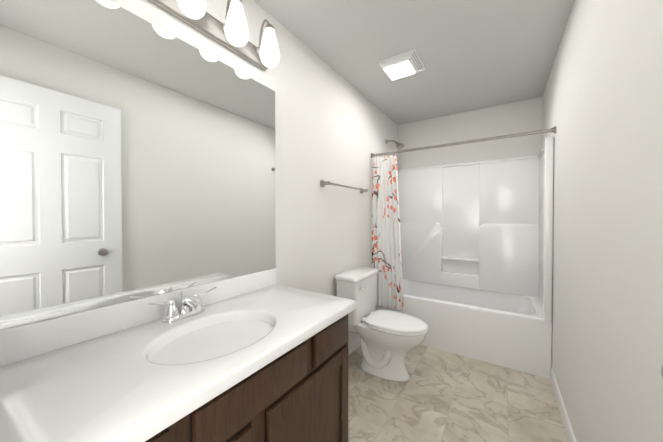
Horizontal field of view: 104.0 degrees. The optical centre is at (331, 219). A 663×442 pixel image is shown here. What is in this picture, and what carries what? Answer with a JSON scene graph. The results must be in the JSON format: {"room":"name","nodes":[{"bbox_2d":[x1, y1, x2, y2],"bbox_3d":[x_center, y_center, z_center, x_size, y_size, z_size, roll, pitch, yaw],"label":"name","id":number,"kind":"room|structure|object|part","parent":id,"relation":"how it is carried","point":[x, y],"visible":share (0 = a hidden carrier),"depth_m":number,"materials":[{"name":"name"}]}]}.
{"room":"bathroom","nodes":[
{"label":"bathroom","id":0,"kind":"room"},
{"bbox_2d":[109,0,397,344],"bbox_3d":[-0.157,0.004,2.025,0.120,2.510,3.867,0,1,33],"label":"wall","id":1,"kind":"structure","parent":0,"point":[332,126],"depth_m":1.93,"materials":[{"name":"white paint"}]},
{"bbox_2d":[0,0,275,329],"bbox_3d":[-0.666,-0.241,1.131,0.010,1.091,1.147,0,1,33],"label":"mirror","id":2,"kind":"object","parent":1,"relation":"attached to","point":[137,157],"visible":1,"depth_m":0.95,"materials":[{"name":"clear glass"}]},
{"bbox_2d":[0,268,275,365],"bbox_3d":[-0.663,0.356,1.131,0.020,0.100,1.144,0,1,33],"label":"backsplash","id":3,"kind":"structure","parent":1,"relation":"attached to","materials":[{"name":"white stone"}]},
{"bbox_2d":[148,0,279,70],"bbox_3d":[-0.540,-0.971,1.166,0.170,0.264,0.790,0,1,33],"label":"sconce","id":4,"kind":"object","parent":1,"relation":"attached to","point":[231,34],"visible":1,"depth_m":1.22,"materials":[{"name":"white glass"}]},
{"bbox_3d":[-0.573,-0.936,1.060,0.108,0.197,0.108,0,1,33],"label":"lamp shade","id":5,"kind":"part","parent":4,"relation":"part of","materials":[{"name":"white glass"}]},
{"bbox_3d":[-0.454,-0.938,1.240,0.108,0.197,0.108,0,1,33],"label":"lamp shade","id":6,"kind":"part","parent":4,"relation":"part of","materials":[{"name":"white glass"}]},
{"bbox_3d":[-0.337,-0.940,1.416,0.108,0.197,0.108,0,1,33],"label":"lamp shade","id":7,"kind":"part","parent":4,"relation":"part of","materials":[{"name":"white glass"}]},
{"bbox_2d":[320,180,367,192],"bbox_3d":[0.141,-0.285,2.294,0.073,0.052,0.722,0,1,33],"label":"towel rail","id":8,"kind":"object","parent":1,"relation":"attached to","point":[323,183],"visible":1,"depth_m":2.12,"materials":[{"name":"silver metal"}]},
{"bbox_2d":[348,335,359,355],"bbox_3d":[0.083,1.209,2.281,0.013,0.093,1.410,0,1,33],"label":"baseboard","id":9,"kind":"structure","parent":1,"relation":"attached to","point":[353,345],"depth_m":2.48,"materials":[{"name":"white wood"}]},
{"bbox_2d":[385,139,403,149],"bbox_3d":[0.755,-0.897,3.086,0.215,0.156,0.098,0,1,33],"label":"shower head","id":10,"kind":"object","parent":1,"relation":"attached to","point":[400,146],"visible":1,"depth_m":3.06},
{"bbox_2d":[371,126,555,157],"bbox_3d":[1.066,-0.686,2.379,1.514,0.054,0.053,0,1,33],"label":"rail","id":11,"kind":"object","parent":1,"relation":"attached to","point":[553,130],"visible":1,"depth_m":2.25,"materials":[{"name":"silver metal"}]},
{"bbox_2d":[372,150,403,309],"bbox_3d":[0.586,0.100,2.696,0.356,1.622,0.062,0,1,33],"label":"curtain","id":12,"kind":"object","parent":11,"relation":"hanging from","point":[386,251],"visible":0.88,"depth_m":2.69,"materials":[{"name":"fabric"}]},
{"bbox_2d":[254,0,574,124],"bbox_3d":[0.528,-1.296,1.557,1.760,0.100,3.867,0,1,33],"label":"ceiling","id":13,"kind":"structure","parent":0,"point":[476,54],"depth_m":1.85,"materials":[{"name":"white paint"}]},
{"bbox_2d":[379,49,424,79],"bbox_3d":[0.571,-1.234,2.088,0.284,0.036,0.284,0,1,33],"label":"fan","id":14,"kind":"object","parent":13,"relation":"attached to","point":[404,64],"visible":1,"depth_m":2.06,"materials":[{"name":"white plastic"}]},
{"bbox_2d":[348,344,567,441],"bbox_3d":[0.528,1.314,1.589,1.760,0.100,3.867,0,1,33],"label":"floor","id":15,"kind":"structure","parent":0,"point":[441,396],"depth_m":1.78,"materials":[{"name":"tile"}]},
{"bbox_2d":[0,268,356,441],"bbox_3d":[-0.430,0.787,0.982,0.580,0.970,1.144,0,1,33],"label":"bathroom vanity","id":16,"kind":"object","parent":15,"relation":"on","point":[260,356],"visible":1,"depth_m":0.82,"materials":[{"name":"white stone"}]},
{"bbox_3d":[-0.445,0.546,0.492,0.019,0.127,0.256,0,1,33],"label":"drawer","id":17,"kind":"part","parent":16,"relation":"part of","materials":[{"name":"brown wood"}]},
{"bbox_2d":[147,287,216,323],"bbox_3d":[-0.581,0.353,1.059,0.142,0.105,0.274,0,1,33],"label":"faucet","id":18,"kind":"object","parent":16,"relation":"on","point":[196,313],"depth_m":1.05,"materials":[{"name":"silver metal"}]},
{"bbox_3d":[-0.387,0.881,0.601,0.002,0.498,0.502,0,1,33],"label":"door gap","id":19,"kind":"part","parent":16,"relation":"part of","materials":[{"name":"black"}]},
{"bbox_3d":[-0.380,0.882,0.596,0.019,0.490,0.494,0,1,33],"label":"door","id":20,"kind":"part","parent":16,"relation":"part of","materials":[{"name":"brown wood"}]},
{"bbox_3d":[-0.235,0.806,0.847,0.018,0.714,1.131,0,1,33],"label":"frame","id":21,"kind":"part","parent":16,"relation":"part of","materials":[{"name":"brown wood"}]},
{"bbox_3d":[-0.066,0.876,1.070,0.019,0.490,0.521,0,1,33],"label":"door","id":22,"kind":"part","parent":16,"relation":"part of","materials":[{"name":"brown wood"}]},
{"bbox_3d":[0.003,0.538,1.171,0.019,0.127,0.269,0,1,33],"label":"drawer","id":23,"kind":"part","parent":16,"relation":"part of","materials":[{"name":"brown wood"}]},
{"bbox_2d":[335,267,428,380],"bbox_3d":[0.436,0.859,2.155,0.708,0.797,0.464,0,1,33],"label":"toilet","id":24,"kind":"object","parent":15,"relation":"on","point":[389,340],"visible":1,"depth_m":2.08,"materials":[{"name":"white ceramic"}]},
{"bbox_3d":[0.232,0.657,2.287,0.220,0.397,0.464,0,1,33],"label":"tank","id":25,"kind":"part","parent":24,"relation":"part of","materials":[{"name":"white ceramic"}]},
{"bbox_3d":[0.519,0.830,2.100,0.507,0.052,0.380,0,1,33],"label":"seat","id":26,"kind":"part","parent":24,"relation":"part of","materials":[{"name":"white plastic"}]},
{"bbox_2d":[375,136,553,378],"bbox_3d":[1.313,0.293,2.765,1.516,1.914,0.773,0,1,33],"label":"tub","id":27,"kind":"object","parent":15,"relation":"on","point":[477,253],"visible":0.71,"depth_m":2.78,"materials":[{"name":"white plastic"}]},
{"bbox_2d":[398,97,542,168],"bbox_3d":[1.560,-0.010,3.136,1.760,2.510,0.120,0,1,33],"label":"wall","id":28,"kind":"structure","parent":0,"point":[523,116],"depth_m":2.99,"materials":[{"name":"white paint"}]},
{"bbox_2d":[542,0,662,441],"bbox_3d":[1.212,0.015,1.121,0.120,2.510,3.867,0,1,33],"label":"wall","id":29,"kind":"structure","parent":0,"point":[602,111],"depth_m":0.97,"materials":[{"name":"white paint"}]},
{"bbox_2d":[550,368,575,441],"bbox_3d":[1.001,1.226,0.937,0.013,0.093,2.642,0,1,33],"label":"baseboard","id":30,"kind":"structure","parent":29,"relation":"attached to","point":[565,419],"depth_m":1.64,"materials":[{"name":"white wood"}]}
]}

